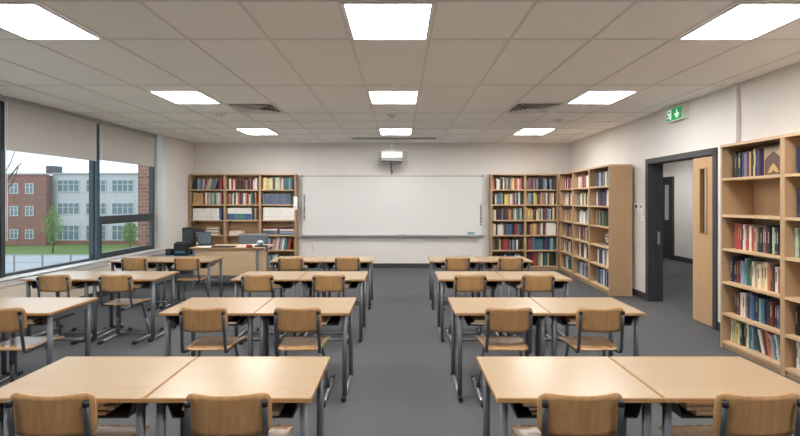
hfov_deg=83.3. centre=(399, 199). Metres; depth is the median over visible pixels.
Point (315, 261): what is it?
student desk
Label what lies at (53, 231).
young tree
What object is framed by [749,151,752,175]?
book
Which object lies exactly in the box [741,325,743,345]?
book
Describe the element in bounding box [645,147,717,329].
door
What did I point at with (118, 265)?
tray
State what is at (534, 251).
book
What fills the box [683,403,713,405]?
book
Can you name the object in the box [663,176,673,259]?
door
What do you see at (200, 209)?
box file
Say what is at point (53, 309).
student desk
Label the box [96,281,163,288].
tray
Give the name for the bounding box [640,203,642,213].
light switch
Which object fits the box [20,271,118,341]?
student desk
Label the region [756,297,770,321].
book
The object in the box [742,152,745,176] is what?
book
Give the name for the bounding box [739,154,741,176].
book
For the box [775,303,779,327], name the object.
book
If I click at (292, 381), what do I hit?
student desk
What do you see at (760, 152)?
book
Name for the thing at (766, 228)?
book
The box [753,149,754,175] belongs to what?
book
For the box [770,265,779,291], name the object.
book
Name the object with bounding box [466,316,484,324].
book
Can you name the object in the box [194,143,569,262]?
wall
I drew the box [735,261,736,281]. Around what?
book
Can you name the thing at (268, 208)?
box file
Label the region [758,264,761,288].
book
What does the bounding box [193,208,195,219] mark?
box file
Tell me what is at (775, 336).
book
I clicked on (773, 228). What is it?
book
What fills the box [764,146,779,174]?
book
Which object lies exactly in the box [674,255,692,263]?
baseboard
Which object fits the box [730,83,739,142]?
conduit
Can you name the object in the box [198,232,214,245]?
laptop
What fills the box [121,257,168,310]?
chair
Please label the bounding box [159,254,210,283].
side table
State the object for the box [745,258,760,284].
book
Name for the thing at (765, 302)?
book
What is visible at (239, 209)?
box file
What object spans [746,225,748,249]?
book
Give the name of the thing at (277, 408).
book
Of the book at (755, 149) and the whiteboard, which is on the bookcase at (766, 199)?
the book at (755, 149)
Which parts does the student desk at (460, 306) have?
leg, leg, leg, leg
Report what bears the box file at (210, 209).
on the bookcase at (250, 226)
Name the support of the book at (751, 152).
on the bookcase at (766, 199)
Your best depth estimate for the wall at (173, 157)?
9.74 m
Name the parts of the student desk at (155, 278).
leg, leg, leg, rail, leg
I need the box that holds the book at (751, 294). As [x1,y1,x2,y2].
[750,293,766,319]
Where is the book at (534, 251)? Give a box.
[534,251,536,265]
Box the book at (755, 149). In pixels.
[755,149,756,175]
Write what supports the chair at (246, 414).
on the floor
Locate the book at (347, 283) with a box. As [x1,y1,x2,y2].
[345,281,351,285]
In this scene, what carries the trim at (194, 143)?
attached to the wall at (300, 159)
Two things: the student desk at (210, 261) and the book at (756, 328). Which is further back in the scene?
the student desk at (210, 261)
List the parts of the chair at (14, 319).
leg, backrest, seat, post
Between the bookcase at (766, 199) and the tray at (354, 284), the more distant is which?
the tray at (354, 284)
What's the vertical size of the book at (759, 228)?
0.251 m
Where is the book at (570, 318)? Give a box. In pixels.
[563,316,575,321]
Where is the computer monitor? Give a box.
[183,229,192,251]
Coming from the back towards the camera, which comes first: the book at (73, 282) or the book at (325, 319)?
the book at (73, 282)
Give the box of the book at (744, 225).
[743,224,757,249]
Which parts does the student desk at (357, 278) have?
leg, leg, leg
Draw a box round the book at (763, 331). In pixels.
[762,330,767,354]
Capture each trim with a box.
[0,103,4,277]
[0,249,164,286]
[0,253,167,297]
[94,126,99,259]
[194,143,568,143]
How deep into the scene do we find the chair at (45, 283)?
5.04 m
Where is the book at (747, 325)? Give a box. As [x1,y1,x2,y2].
[746,323,752,347]
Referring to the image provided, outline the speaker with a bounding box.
[165,249,173,254]
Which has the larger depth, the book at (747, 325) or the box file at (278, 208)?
the box file at (278, 208)
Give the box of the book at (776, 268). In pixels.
[775,267,779,291]
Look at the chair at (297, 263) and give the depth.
6.57 m
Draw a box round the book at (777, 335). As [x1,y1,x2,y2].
[776,334,779,354]
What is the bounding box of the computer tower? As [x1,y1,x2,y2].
[182,227,195,253]
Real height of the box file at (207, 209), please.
0.270 m
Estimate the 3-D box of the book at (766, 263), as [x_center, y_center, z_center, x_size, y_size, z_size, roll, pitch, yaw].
[3.724,0.758,4.485,0.167,0.273,0.042,0,0,0]
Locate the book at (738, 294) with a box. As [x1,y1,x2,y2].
[737,293,739,314]
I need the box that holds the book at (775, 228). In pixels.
[775,228,776,254]
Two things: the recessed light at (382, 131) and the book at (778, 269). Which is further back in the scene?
the recessed light at (382, 131)
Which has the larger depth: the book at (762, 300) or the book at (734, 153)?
the book at (734, 153)
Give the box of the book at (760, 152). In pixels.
[757,149,763,175]
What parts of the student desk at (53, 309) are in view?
leg, leg, rail, leg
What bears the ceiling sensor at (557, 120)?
attached to the ceiling
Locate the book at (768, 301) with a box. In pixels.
[768,301,769,325]
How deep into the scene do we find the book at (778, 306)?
4.33 m
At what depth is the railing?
34.98 m
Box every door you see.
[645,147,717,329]
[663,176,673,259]
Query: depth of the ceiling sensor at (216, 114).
7.04 m
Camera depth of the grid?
5.05 m
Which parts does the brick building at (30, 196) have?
pane, pane, pane, pane, pane, pane, downpipe panel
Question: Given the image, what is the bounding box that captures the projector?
[378,144,407,174]
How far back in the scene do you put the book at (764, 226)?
4.50 m
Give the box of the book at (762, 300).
[761,299,779,323]
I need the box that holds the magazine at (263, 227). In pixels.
[263,227,278,228]
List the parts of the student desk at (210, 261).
leg, leg, leg, rail, leg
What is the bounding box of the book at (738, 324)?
[737,323,743,343]
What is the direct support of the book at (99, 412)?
in the student desk at (128, 381)
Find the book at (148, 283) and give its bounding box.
[133,283,148,287]
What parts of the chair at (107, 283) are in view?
post, backrest, leg, seat, post, leg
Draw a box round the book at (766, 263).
[765,262,779,289]
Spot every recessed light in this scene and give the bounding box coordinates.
[0,2,102,39]
[148,91,220,103]
[236,129,278,134]
[341,2,433,39]
[368,91,418,103]
[379,129,411,134]
[513,129,554,134]
[567,91,637,103]
[677,2,799,39]
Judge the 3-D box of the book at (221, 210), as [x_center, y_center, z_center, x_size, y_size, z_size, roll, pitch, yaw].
[-4.186,0.337,10.608,0.040,0.260,0.204,0,0,0]
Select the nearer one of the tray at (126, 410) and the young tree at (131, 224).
the tray at (126, 410)
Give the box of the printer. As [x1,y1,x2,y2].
[174,241,190,255]
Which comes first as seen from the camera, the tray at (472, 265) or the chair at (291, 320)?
the chair at (291, 320)
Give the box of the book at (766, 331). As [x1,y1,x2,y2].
[765,330,775,356]
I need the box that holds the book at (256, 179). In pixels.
[255,178,258,188]
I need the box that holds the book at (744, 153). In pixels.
[744,153,745,176]
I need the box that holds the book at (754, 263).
[752,261,766,286]
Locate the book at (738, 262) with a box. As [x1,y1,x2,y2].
[737,261,739,282]
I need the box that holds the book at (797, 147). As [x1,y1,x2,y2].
[796,146,799,172]
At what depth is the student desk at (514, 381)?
2.26 m
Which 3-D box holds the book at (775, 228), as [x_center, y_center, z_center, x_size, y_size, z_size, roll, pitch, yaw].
[3.726,0.399,4.371,0.164,0.260,0.036,0,0,0]
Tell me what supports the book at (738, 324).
on the bookcase at (766, 199)
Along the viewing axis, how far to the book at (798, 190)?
4.12 m
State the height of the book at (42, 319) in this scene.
0.021 m
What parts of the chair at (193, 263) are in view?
post, backrest, seat, post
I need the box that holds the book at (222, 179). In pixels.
[221,178,223,188]
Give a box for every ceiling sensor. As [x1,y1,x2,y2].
[209,112,226,116]
[553,119,563,122]
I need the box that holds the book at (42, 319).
[27,318,43,323]
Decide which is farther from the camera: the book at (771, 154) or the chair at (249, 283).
the chair at (249, 283)
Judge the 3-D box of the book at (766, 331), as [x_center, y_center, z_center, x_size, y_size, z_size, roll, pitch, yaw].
[3.724,1.418,4.465,0.165,0.262,0.087,0,0,0]
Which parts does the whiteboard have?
rail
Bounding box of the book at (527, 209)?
[526,208,528,219]
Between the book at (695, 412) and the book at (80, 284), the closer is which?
the book at (695, 412)
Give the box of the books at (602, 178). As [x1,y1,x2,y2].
[193,170,608,287]
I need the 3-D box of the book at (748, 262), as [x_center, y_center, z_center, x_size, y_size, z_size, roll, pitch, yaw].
[3.733,0.761,4.720,0.188,0.267,0.035,0,0,0]
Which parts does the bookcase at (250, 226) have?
panel, shelf, shelf, shelf, shelf, shelf, shelf, panel, shelf, shelf, shelf, shelf, panel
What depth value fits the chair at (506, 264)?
6.56 m
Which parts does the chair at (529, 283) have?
post, backrest, post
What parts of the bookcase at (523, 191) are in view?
panel, shelf, shelf, shelf, shelf, shelf, panel, shelf, shelf, shelf, shelf, shelf, shelf, panel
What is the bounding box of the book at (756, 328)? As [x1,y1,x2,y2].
[754,326,761,352]
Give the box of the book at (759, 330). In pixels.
[757,329,764,353]
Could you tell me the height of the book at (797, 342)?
0.249 m
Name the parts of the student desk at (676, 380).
leg, leg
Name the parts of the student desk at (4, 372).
leg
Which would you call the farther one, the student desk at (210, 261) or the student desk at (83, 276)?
the student desk at (210, 261)
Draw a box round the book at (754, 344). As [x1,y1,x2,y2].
[751,327,758,349]
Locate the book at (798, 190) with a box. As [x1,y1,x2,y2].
[797,189,799,216]
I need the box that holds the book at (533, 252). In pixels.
[531,251,534,265]
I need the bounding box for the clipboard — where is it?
[293,196,297,209]
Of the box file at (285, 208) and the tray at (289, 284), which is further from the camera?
the box file at (285, 208)
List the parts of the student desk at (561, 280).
leg, leg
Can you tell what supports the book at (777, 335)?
on the bookcase at (766, 199)
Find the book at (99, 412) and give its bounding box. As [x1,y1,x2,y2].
[97,403,123,415]
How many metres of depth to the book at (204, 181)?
10.56 m
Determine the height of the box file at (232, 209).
0.280 m
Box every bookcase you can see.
[189,174,297,269]
[489,174,558,269]
[559,164,631,295]
[720,132,799,381]
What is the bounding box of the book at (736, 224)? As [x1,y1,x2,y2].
[735,223,737,248]
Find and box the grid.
[0,0,799,142]
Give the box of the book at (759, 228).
[758,227,762,251]
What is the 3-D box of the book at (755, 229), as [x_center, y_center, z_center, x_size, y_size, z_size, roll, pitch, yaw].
[3.734,0.407,4.617,0.192,0.245,0.040,0,0,0]
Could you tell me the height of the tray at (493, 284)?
0.091 m
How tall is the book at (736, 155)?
0.252 m
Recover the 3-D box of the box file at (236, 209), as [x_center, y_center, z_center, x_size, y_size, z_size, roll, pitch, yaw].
[-3.827,0.327,10.628,0.076,0.280,0.244,0,0,0]
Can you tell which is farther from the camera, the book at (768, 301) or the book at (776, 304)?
the book at (768, 301)
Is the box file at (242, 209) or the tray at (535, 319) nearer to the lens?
the tray at (535, 319)
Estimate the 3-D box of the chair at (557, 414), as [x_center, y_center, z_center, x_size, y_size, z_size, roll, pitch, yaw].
[0.782,1.232,2.238,0.432,0.795,0.634,0,0,-1]
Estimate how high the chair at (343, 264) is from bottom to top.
0.795 m
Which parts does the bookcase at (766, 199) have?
panel, shelf, shelf, shelf, shelf, shelf, shelf, panel, panel, shelf, shelf, shelf, shelf, shelf, shelf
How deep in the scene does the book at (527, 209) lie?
10.53 m
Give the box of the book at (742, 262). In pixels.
[741,261,744,283]
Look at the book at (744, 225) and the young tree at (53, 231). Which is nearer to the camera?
the book at (744, 225)
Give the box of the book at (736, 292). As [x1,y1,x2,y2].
[735,291,748,313]
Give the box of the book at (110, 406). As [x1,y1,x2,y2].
[97,403,122,409]
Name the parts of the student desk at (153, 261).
leg, leg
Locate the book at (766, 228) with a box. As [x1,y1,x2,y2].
[765,227,767,252]
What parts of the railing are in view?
post, rail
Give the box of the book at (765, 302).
[764,301,767,324]
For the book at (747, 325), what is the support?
on the bookcase at (766, 199)
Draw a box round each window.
[1,101,93,276]
[97,124,153,258]
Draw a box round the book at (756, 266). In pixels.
[755,265,757,287]
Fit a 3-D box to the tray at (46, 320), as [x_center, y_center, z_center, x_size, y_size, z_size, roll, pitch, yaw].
[-3.200,0.980,3.845,0.635,0.091,0.350,0,0,0]
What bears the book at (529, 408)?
on the book at (534, 413)
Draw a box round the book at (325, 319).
[322,316,331,324]
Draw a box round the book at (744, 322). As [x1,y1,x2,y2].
[744,322,745,346]
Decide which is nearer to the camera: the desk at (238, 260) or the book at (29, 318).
the book at (29, 318)
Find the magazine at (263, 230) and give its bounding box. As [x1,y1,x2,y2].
[263,230,278,231]
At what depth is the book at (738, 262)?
4.85 m
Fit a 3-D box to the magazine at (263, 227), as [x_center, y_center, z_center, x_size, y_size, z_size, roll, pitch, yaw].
[-3.041,0.660,10.632,0.320,0.034,0.200,0,0,0]
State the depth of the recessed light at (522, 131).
8.92 m
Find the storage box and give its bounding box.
[543,222,555,234]
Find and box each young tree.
[41,205,63,252]
[120,222,137,246]
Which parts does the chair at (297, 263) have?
backrest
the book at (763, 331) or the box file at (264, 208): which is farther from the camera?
the box file at (264, 208)
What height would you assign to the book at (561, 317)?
0.021 m
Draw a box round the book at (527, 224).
[526,223,528,234]
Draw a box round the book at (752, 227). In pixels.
[752,227,757,250]
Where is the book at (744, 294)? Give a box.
[743,293,749,316]
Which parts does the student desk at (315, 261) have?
leg, leg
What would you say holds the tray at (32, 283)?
on the student desk at (83, 276)
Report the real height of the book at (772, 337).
0.216 m
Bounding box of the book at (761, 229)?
[761,229,762,252]
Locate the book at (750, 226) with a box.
[749,225,762,250]
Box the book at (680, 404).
[678,403,713,409]
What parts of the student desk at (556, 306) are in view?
leg, leg, leg, leg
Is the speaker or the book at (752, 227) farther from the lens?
the speaker
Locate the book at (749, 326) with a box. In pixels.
[749,326,753,348]
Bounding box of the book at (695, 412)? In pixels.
[689,410,713,415]
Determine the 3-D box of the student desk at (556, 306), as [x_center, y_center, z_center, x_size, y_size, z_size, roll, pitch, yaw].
[1.599,1.269,3.913,0.765,0.720,0.595,0,0,0]
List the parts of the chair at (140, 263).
backrest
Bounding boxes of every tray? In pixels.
[2,403,135,417]
[27,313,73,325]
[30,281,92,288]
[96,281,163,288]
[114,263,161,267]
[166,263,214,267]
[167,403,299,417]
[171,316,247,325]
[238,281,292,288]
[266,316,341,325]
[275,263,316,267]
[301,235,482,236]
[305,281,358,288]
[327,263,367,267]
[434,263,475,267]
[444,281,498,288]
[463,316,539,325]
[485,263,527,267]
[509,403,642,417]
[510,281,565,288]
[557,316,634,325]
[672,403,712,417]
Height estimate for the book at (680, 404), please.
0.017 m
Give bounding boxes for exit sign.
[667,105,687,122]
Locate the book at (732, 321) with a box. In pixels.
[732,321,733,341]
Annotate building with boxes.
[5,166,61,244]
[51,173,137,243]
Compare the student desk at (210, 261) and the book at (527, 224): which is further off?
the book at (527, 224)
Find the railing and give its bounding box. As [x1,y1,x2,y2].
[5,255,88,270]
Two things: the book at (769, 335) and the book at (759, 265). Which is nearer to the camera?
the book at (769, 335)
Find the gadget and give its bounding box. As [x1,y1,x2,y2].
[255,240,267,246]
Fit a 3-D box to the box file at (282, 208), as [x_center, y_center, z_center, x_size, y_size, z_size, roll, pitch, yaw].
[-2.750,0.322,10.628,0.079,0.290,0.244,0,0,0]
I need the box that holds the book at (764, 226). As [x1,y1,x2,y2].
[763,225,779,252]
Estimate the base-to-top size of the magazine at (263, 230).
0.034 m
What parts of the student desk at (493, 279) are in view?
leg, leg, leg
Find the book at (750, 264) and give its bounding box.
[750,264,751,285]
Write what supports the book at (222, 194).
on the bookcase at (250, 226)
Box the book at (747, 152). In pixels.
[746,151,748,176]
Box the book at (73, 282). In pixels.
[72,281,82,284]
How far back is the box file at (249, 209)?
10.51 m
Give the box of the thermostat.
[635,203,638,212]
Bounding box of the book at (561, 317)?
[559,316,575,324]
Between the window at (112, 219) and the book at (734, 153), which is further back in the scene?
the window at (112, 219)
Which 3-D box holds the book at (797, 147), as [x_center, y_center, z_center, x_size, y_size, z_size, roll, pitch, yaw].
[3.730,-0.368,4.130,0.184,0.254,0.032,0,0,0]
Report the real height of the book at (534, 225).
0.264 m
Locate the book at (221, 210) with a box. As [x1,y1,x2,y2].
[220,209,223,219]
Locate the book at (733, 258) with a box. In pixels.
[731,256,747,281]
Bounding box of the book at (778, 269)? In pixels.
[778,269,779,292]
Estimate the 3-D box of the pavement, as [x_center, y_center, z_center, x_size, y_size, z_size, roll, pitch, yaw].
[-38.000,5.680,30.750,64.000,0.300,29.500,0,0,0]
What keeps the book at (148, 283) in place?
in the student desk at (155, 278)
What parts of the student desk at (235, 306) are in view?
leg, leg, leg, leg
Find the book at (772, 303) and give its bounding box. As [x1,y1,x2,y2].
[770,301,779,326]
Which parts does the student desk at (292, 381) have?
leg, leg, leg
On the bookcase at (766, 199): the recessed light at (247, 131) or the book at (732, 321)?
the book at (732, 321)
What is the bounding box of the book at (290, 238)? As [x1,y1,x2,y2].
[287,237,292,249]
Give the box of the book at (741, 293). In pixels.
[740,292,754,315]
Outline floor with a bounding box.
[0,258,799,435]
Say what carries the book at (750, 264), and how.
on the bookcase at (766, 199)
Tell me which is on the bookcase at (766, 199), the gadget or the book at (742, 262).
the book at (742, 262)
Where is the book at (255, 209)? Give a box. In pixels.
[254,208,258,219]
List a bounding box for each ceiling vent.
[225,103,282,113]
[350,137,437,138]
[507,103,562,112]
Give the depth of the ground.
50.46 m
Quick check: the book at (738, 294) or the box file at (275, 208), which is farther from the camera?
the box file at (275, 208)
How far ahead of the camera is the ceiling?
4.48 m
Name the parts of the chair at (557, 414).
seat, post, post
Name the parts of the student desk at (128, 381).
leg, leg, leg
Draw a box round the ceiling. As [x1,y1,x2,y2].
[0,2,799,142]
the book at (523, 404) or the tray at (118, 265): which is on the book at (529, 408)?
the book at (523, 404)
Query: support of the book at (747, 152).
on the bookcase at (766, 199)
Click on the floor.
(402, 383)
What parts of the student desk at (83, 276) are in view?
leg, leg, leg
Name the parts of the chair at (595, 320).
leg, post, seat, backrest, post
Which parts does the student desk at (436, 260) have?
leg, leg, leg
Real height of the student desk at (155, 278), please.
0.720 m
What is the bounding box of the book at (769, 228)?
[768,227,771,253]
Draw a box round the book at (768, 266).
[767,265,769,290]
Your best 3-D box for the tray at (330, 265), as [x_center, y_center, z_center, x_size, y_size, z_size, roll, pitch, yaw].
[-0.785,0.980,6.915,0.635,0.091,0.350,0,0,0]
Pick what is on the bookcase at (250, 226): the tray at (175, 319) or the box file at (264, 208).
the box file at (264, 208)
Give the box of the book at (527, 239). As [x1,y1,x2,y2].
[526,238,528,249]
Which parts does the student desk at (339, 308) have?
leg, leg, leg, leg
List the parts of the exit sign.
green panel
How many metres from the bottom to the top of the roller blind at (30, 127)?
1.907 m
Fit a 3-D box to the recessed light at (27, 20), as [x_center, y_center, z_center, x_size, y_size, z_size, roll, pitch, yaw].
[-2.835,-1.362,3.460,0.630,0.012,0.716,0,0,0]
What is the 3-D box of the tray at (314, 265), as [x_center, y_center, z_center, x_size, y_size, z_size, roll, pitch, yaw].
[-1.558,0.980,6.915,0.635,0.091,0.350,0,0,0]
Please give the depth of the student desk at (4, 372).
4.12 m
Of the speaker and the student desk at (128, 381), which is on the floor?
the student desk at (128, 381)
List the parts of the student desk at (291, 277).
leg, leg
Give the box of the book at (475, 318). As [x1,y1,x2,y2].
[471,316,484,321]
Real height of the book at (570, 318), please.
0.018 m
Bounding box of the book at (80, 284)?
[72,283,82,287]
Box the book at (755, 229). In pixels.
[754,228,757,251]
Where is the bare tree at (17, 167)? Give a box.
[6,151,21,190]
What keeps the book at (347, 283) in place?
on the book
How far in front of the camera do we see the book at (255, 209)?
10.51 m
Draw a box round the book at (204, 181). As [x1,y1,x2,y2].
[202,179,206,188]
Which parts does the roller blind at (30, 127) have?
pull chain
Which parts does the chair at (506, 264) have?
backrest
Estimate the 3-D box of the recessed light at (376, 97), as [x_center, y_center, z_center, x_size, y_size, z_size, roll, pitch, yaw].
[-0.085,-1.362,5.990,0.640,0.012,0.716,0,0,0]
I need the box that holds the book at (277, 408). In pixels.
[272,403,285,415]
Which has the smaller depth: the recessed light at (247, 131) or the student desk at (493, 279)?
the student desk at (493, 279)
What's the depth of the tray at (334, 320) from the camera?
3.74 m
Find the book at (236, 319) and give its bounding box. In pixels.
[228,316,245,323]
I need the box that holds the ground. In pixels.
[5,244,137,254]
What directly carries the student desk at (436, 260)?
on the floor
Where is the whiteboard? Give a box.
[301,175,483,236]
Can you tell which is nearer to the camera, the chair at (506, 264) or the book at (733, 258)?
the book at (733, 258)
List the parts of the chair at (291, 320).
post, backrest, seat, post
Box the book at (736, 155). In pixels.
[735,154,737,176]
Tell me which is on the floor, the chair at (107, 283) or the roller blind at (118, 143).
the chair at (107, 283)
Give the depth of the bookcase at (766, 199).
4.65 m
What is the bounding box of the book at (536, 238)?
[535,237,538,249]
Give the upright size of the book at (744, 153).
0.259 m
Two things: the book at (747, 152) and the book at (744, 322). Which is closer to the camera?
the book at (747, 152)
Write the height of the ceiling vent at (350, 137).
0.015 m
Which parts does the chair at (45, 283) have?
post, backrest, post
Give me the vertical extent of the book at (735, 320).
0.260 m
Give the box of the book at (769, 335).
[768,334,775,357]
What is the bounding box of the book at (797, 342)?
[796,341,799,369]
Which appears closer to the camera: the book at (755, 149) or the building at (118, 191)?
the book at (755, 149)
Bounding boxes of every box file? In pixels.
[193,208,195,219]
[196,208,198,219]
[199,208,202,219]
[203,208,205,219]
[206,208,208,219]
[209,208,212,219]
[213,208,215,219]
[216,208,222,219]
[228,208,230,219]
[231,208,234,219]
[234,208,237,219]
[238,208,240,219]
[241,208,244,219]
[245,208,247,219]
[248,208,253,219]
[263,207,267,219]
[267,207,270,219]
[270,207,274,219]
[274,207,277,219]
[277,207,281,219]
[281,207,284,219]
[284,207,287,219]
[288,207,291,219]
[291,207,293,219]
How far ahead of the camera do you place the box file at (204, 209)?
10.51 m
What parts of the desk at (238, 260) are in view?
leg, modesty panel, leg, panel, leg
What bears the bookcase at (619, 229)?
on the floor
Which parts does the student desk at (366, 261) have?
leg, leg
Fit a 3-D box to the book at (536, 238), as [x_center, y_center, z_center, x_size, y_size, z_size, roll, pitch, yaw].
[3.229,1.023,10.607,0.039,0.288,0.171,0,0,0]
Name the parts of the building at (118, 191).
pane, pane, pane, pane, pane, pane, pane, pane, pane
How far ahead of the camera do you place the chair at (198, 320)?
3.50 m
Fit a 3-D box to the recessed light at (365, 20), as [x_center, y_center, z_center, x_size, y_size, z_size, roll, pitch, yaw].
[-0.085,-1.362,3.460,0.640,0.012,0.716,0,0,0]
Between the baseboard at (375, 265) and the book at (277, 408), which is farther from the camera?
the baseboard at (375, 265)
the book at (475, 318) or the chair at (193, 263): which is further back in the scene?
the chair at (193, 263)
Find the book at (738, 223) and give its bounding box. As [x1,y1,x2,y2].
[738,223,753,248]
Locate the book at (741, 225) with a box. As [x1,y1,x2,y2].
[740,224,742,249]
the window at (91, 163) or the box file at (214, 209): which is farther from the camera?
the box file at (214, 209)
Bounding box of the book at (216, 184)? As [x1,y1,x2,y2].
[213,178,218,188]
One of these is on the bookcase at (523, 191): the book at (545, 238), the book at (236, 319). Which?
the book at (545, 238)
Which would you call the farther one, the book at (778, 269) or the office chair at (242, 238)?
the office chair at (242, 238)
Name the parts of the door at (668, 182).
vision pane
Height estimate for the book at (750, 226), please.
0.262 m
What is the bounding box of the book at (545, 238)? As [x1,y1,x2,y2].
[543,236,546,249]
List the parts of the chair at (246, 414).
post, post, seat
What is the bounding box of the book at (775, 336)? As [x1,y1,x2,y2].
[774,335,779,359]
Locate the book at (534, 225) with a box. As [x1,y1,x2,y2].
[533,223,535,234]
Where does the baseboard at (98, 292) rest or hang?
attached to the wall at (173, 157)
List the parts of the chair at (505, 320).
leg, post, seat, backrest, post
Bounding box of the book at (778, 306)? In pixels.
[777,305,779,328]
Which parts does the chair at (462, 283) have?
post, backrest, post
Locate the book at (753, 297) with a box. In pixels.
[752,296,771,320]
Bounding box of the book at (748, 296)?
[748,296,749,318]
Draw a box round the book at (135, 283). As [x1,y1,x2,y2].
[133,281,149,285]
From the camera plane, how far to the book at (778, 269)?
4.33 m
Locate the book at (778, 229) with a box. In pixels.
[777,228,779,254]
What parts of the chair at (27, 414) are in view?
post, backrest, post, seat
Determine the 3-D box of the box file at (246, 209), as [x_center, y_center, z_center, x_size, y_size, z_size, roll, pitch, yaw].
[-3.587,0.327,10.628,0.076,0.280,0.244,0,0,0]
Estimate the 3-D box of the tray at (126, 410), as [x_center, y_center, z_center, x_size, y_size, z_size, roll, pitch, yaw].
[-1.558,0.980,2.278,0.635,0.091,0.331,0,0,0]
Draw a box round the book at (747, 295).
[746,294,749,317]
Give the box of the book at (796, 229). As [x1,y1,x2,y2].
[795,228,799,257]
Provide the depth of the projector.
10.36 m
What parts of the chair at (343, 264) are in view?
backrest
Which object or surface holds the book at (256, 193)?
on the bookcase at (250, 226)
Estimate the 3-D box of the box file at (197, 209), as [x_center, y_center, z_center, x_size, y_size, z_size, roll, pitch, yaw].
[-4.724,0.332,10.628,0.074,0.270,0.244,0,0,0]
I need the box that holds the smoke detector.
[386,114,397,118]
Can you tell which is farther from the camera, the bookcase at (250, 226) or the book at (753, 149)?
the bookcase at (250, 226)
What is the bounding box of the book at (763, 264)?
[762,263,764,288]
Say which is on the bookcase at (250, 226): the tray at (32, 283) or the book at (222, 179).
the book at (222, 179)
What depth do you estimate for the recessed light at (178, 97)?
5.96 m
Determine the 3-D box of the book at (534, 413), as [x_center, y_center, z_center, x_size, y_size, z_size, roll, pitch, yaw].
[0.834,1.010,2.263,0.420,0.018,0.280,0,0,0]
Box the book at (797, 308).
[795,306,799,335]
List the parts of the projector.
wall plate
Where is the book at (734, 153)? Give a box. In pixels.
[733,152,741,177]
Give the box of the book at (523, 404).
[521,403,536,406]
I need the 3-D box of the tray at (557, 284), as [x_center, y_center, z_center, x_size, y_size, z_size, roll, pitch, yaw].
[1.605,0.980,5.385,0.635,0.091,0.350,0,0,0]
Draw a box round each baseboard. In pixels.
[80,291,115,297]
[316,263,558,267]
[632,288,719,330]
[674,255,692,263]
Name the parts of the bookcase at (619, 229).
panel, shelf, shelf, shelf, shelf, shelf, shelf, shelf, panel, shelf, shelf, shelf, shelf, shelf, panel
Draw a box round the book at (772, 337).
[770,336,776,358]
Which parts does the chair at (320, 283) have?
post, backrest, post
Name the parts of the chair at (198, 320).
post, backrest, seat, post, leg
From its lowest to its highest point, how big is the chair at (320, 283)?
0.795 m
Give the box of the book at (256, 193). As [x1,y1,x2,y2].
[255,192,258,203]
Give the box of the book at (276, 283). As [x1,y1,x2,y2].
[274,281,285,285]
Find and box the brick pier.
[138,165,148,245]
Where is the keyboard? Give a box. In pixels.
[211,246,235,247]
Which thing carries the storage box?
on the bookcase at (523, 191)
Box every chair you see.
[0,307,64,382]
[5,392,148,435]
[36,274,107,344]
[97,274,162,344]
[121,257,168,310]
[174,257,211,301]
[179,307,246,356]
[184,392,292,435]
[238,234,267,243]
[239,274,286,344]
[274,307,334,406]
[278,257,307,296]
[312,274,348,343]
[335,257,359,304]
[444,257,469,310]
[445,274,486,341]
[471,307,532,407]
[494,257,522,296]
[511,274,554,338]
[511,392,624,435]
[557,307,624,356]
[659,392,799,435]
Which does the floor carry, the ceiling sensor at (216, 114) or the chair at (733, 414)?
the chair at (733, 414)
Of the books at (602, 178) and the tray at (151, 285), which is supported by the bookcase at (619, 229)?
the books at (602, 178)
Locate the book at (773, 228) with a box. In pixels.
[772,227,779,253]
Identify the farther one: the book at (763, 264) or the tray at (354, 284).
the tray at (354, 284)
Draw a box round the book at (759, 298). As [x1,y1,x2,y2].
[759,298,773,321]
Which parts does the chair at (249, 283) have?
post, backrest, post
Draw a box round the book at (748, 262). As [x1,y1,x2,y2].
[746,260,765,285]
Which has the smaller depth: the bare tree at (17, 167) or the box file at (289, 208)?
the box file at (289, 208)
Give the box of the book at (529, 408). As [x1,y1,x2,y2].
[527,407,536,410]
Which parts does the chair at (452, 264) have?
backrest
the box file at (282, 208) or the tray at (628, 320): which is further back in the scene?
the box file at (282, 208)
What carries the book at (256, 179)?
on the bookcase at (250, 226)
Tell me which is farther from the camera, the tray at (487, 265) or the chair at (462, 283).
the tray at (487, 265)
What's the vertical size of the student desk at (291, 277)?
0.720 m
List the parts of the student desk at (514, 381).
leg, leg, leg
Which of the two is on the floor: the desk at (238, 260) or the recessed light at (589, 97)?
the desk at (238, 260)
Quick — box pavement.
[5,256,88,272]
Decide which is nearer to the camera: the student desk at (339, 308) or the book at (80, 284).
the student desk at (339, 308)
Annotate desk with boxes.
[0,297,14,378]
[0,297,97,382]
[0,357,197,435]
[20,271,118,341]
[87,271,178,341]
[107,256,177,309]
[144,357,329,435]
[158,297,272,356]
[159,256,225,309]
[189,244,273,287]
[230,271,307,335]
[254,297,355,402]
[269,256,326,297]
[298,271,367,341]
[321,256,374,309]
[428,256,480,309]
[435,271,505,341]
[448,297,549,402]
[475,256,532,297]
[476,357,663,435]
[495,271,572,335]
[531,297,645,356]
[609,357,799,435]
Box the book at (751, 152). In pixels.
[751,152,752,175]
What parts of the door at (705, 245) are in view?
strike plate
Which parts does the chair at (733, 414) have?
seat, post, backrest, post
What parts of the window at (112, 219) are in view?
casement sash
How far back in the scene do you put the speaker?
8.84 m
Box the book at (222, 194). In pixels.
[221,193,223,203]
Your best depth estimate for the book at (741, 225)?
4.80 m
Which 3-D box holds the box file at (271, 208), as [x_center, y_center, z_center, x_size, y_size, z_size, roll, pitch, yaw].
[-2.994,0.322,10.628,0.079,0.290,0.244,0,0,0]
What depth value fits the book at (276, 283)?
5.34 m
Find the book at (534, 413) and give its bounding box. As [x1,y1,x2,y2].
[529,411,536,415]
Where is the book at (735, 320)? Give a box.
[734,319,743,342]
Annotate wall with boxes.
[0,135,193,288]
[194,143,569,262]
[570,62,799,321]
[663,160,705,258]
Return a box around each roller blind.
[0,96,99,239]
[97,120,156,166]
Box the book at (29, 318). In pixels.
[27,316,44,321]

